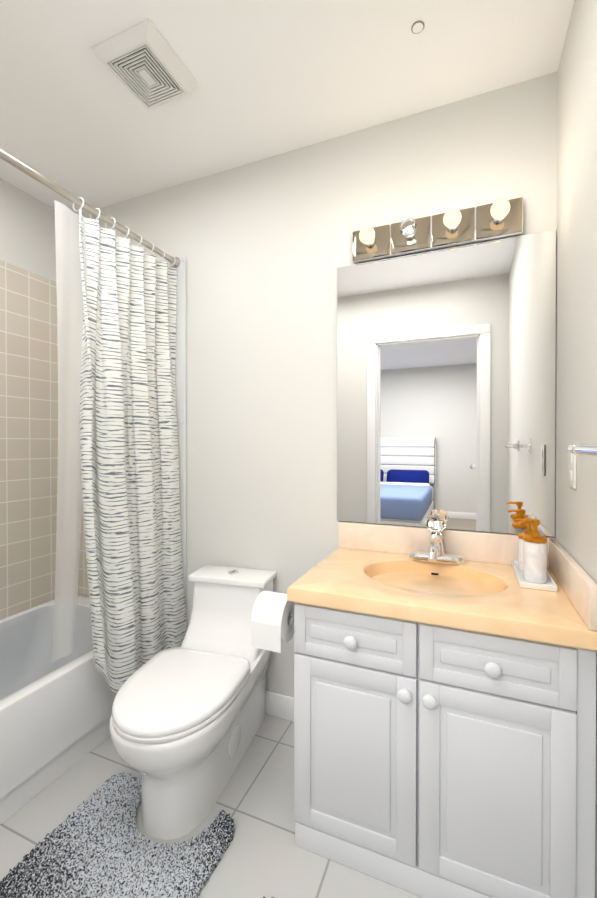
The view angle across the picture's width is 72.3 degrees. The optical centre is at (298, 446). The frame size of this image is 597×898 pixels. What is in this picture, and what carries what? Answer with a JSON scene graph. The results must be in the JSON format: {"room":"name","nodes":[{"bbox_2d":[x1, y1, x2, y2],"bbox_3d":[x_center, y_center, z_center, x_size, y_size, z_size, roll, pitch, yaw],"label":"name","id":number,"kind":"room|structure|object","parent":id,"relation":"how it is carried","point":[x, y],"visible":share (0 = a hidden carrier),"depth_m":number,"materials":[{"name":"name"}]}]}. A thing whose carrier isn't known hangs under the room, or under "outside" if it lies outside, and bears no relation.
{"room":"bathroom","nodes":[
{"label":"bathroom","id":0,"kind":"room"},
{"bbox_2d":[0,178,55,280],"bbox_3d":[-1.692,-0.041,1.419,0.100,2.460,1.920,0,0,23],"label":"wall","id":1,"kind":"structure","parent":0,"point":[27,233],"depth_m":2.06,"materials":[{"name":"white paint"}]},
{"bbox_2d":[0,260,57,618],"bbox_3d":[-1.582,-0.029,1.544,0.007,1.705,1.604,0,0,23],"label":"wall tile","id":2,"kind":"structure","parent":1,"relation":"attached to","point":[28,412],"depth_m":2.06,"materials":[{"name":"beige tile"}]},
{"bbox_2d":[0,714,422,897],"bbox_3d":[-0.549,1.242,1.008,2.532,0.100,2.020,0,0,23],"label":"floor","id":3,"kind":"structure","parent":0,"point":[264,856],"depth_m":1.28,"materials":[{"name":"tile"}]},
{"bbox_2d":[0,595,116,823],"bbox_3d":[-1.251,1.004,1.415,0.704,0.370,1.586,0,0,23],"label":"bathtub","id":4,"kind":"object","parent":3,"relation":"on","point":[55,715],"visible":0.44,"depth_m":1.51,"materials":[{"name":"white ceramic"}]},
{"bbox_2d":[0,772,234,897],"bbox_3d":[-0.529,1.178,1.111,0.516,0.025,0.598,0,0,23],"label":"bath mat","id":5,"kind":"object","parent":3,"relation":"on","point":[97,844],"visible":0.98,"depth_m":1.17,"materials":[{"name":"grey fabric"}]},
{"bbox_2d":[109,565,275,839],"bbox_3d":[-0.361,0.866,1.495,0.384,0.646,0.733,0,0,16],"label":"toilet","id":6,"kind":"object","parent":3,"relation":"on","point":[187,717],"visible":0.98,"depth_m":1.33,"materials":[{"name":"white ceramic"}]},
{"bbox_2d":[287,521,596,897],"bbox_3d":[0.418,0.750,1.294,0.761,0.880,0.539,0,0,23],"label":"bathroom vanity","id":7,"kind":"object","parent":3,"relation":"on","point":[444,730],"visible":0.98,"depth_m":1.07,"materials":[{"name":"white wood"}]},
{"bbox_2d":[408,513,464,564],"bbox_3d":[0.470,0.325,1.412,0.193,0.167,0.197,0,0,23],"label":"faucet","id":8,"kind":"object","parent":7,"relation":"on","point":[435,524],"visible":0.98,"depth_m":1.45,"materials":[{"name":"silver metal"}]},
{"bbox_2d":[512,560,556,591],"bbox_3d":[0.734,0.401,1.285,0.094,0.017,0.245,0,0,23],"label":"soap tray","id":9,"kind":"object","parent":7,"relation":"on","point":[549,585],"visible":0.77,"depth_m":1.19,"materials":[{"name":"white plastic"}]},
{"bbox_2d":[513,518,532,570],"bbox_3d":[0.742,0.318,1.332,0.079,0.169,0.064,0,0,23],"label":"soap dispenser","id":10,"kind":"object","parent":9,"relation":"on","point":[528,529],"visible":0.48,"depth_m":1.32,"materials":[{"name":"ceramic"}]},
{"bbox_2d":[519,519,546,583],"bbox_3d":[0.706,0.311,1.234,0.077,0.184,0.064,0,0,23],"label":"soap dispenser","id":11,"kind":"object","parent":9,"relation":"on","point":[534,556],"visible":1,"depth_m":1.21,"materials":[{"name":"ceramic"}]},
{"bbox_2d":[0,0,573,213],"bbox_3d":[-0.549,-1.318,0.989,2.532,0.100,2.020,0,0,23],"label":"ceiling","id":12,"kind":"structure","parent":0,"point":[78,119],"depth_m":1.40,"materials":[{"name":"white paint"}]},
{"bbox_2d":[91,19,197,109],"bbox_3d":[-0.506,-1.250,1.366,0.236,0.039,0.236,0,0,23],"label":"ceiling vent","id":13,"kind":"object","parent":12,"relation":"in","point":[144,64],"visible":1,"depth_m":1.33,"materials":[{"name":"white plastic"}]},
{"bbox_2d":[411,20,424,33],"bbox_3d":[0.361,-1.267,1.237,0.040,0.005,0.040,0,0,23],"label":"cap","id":14,"kind":"object","parent":12,"relation":"attached to","point":[417,27],"visible":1,"depth_m":1.23,"materials":[{"name":"white paint"}]},
{"bbox_2d":[78,71,557,696],"bbox_3d":[-0.181,-0.044,1.886,2.532,2.460,0.100,0,0,23],"label":"wall","id":15,"kind":"structure","parent":0,"point":[264,247],"depth_m":1.77,"materials":[{"name":"white paint"}]},
{"bbox_2d":[0,149,179,267],"bbox_3d":[-0.937,-0.889,1.164,0.052,0.052,1.794,0,0,23],"label":"curtain rod","id":16,"kind":"object","parent":15,"relation":"attached to","point":[32,173],"visible":0.9,"depth_m":1.48,"materials":[{"name":"silver metal"}]},
{"bbox_2d":[52,197,186,692],"bbox_3d":[-0.703,0.015,1.696,0.210,1.853,0.611,0,0,23],"label":"shower curtain","id":17,"kind":"object","parent":16,"relation":"hanging from","point":[118,467],"visible":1,"depth_m":1.59,"materials":[{"name":"fabric"}]},
{"bbox_2d":[78,266,168,596],"bbox_3d":[-0.946,-0.034,2.145,0.706,1.705,0.007,0,0,23],"label":"wall tile","id":18,"kind":"structure","parent":15,"relation":"attached to","point":[83,588],"depth_m":2.24,"materials":[{"name":"beige tile"}]},
{"bbox_2d":[169,256,186,608],"bbox_3d":[-0.589,-0.065,1.989,0.100,1.700,0.006,0,0,23],"label":"guard","id":19,"kind":"object","parent":18,"relation":"attached to","point":[180,374],"visible":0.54,"depth_m":1.98,"materials":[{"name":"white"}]},
{"bbox_2d":[265,690,293,721],"bbox_3d":[-0.225,1.136,1.852,0.855,0.100,0.012,0,0,23],"label":"baseboard","id":20,"kind":"structure","parent":15,"relation":"attached to","point":[279,705],"depth_m":1.77,"materials":[{"name":"white wood"}]},
{"bbox_2d":[353,197,522,263],"bbox_3d":[0.479,-0.794,1.483,0.600,0.118,0.127,0,0,23],"label":"sconce","id":21,"kind":"object","parent":15,"relation":"attached to","point":[498,219],"visible":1,"depth_m":1.48,"materials":[{"name":"silver metal"}]},
{"bbox_2d":[337,230,555,536],"bbox_3d":[0.516,-0.214,1.534,0.768,1.036,0.012,0,0,23],"label":"mirror","id":22,"kind":"object","parent":15,"relation":"attached to","point":[446,358],"visible":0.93,"depth_m":1.51,"materials":[{"name":"clear glass"}]},
{"bbox_2d":[555,0,596,897],"bbox_3d":[0.555,-0.034,0.487,0.100,2.460,1.920,0,0,23],"label":"wall","id":23,"kind":"structure","parent":0,"point":[576,409],"depth_m":1.11,"materials":[{"name":"white paint"}]},
{"bbox_2d":[568,445,576,488],"bbox_3d":[0.775,0.056,1.160,0.008,0.120,0.080,0,0,23],"label":"electrical outlet plate","id":24,"kind":"object","parent":23,"relation":"attached to","point":[572,466],"visible":0.77,"depth_m":1.14,"materials":[{"name":"white plastic"}]},
{"bbox_2d":[568,442,596,455],"bbox_3d":[0.512,0.007,0.616,0.076,0.070,0.585,0,0,23],"label":"towel rail","id":25,"kind":"object","parent":23,"relation":"attached to","point":[579,449],"visible":1,"depth_m":0.79,"materials":[{"name":"silver metal"}]},
{"bbox_3d":[-0.070,0.518,1.286,0.165,0.042,0.042,0,0,23],"label":"toilet paper holder","id":26,"kind":"object","parent":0,"visible":0},
{"bbox_2d":[251,591,294,652],"bbox_3d":[-0.072,0.535,1.287,0.100,0.144,0.138,0,0,23],"label":"toilet paper roll","id":27,"kind":"object","parent":26,"relation":"hanging from","point":[272,625],"visible":0.88,"depth_m":1.23,"materials":[{"name":"white paper"}]}
]}

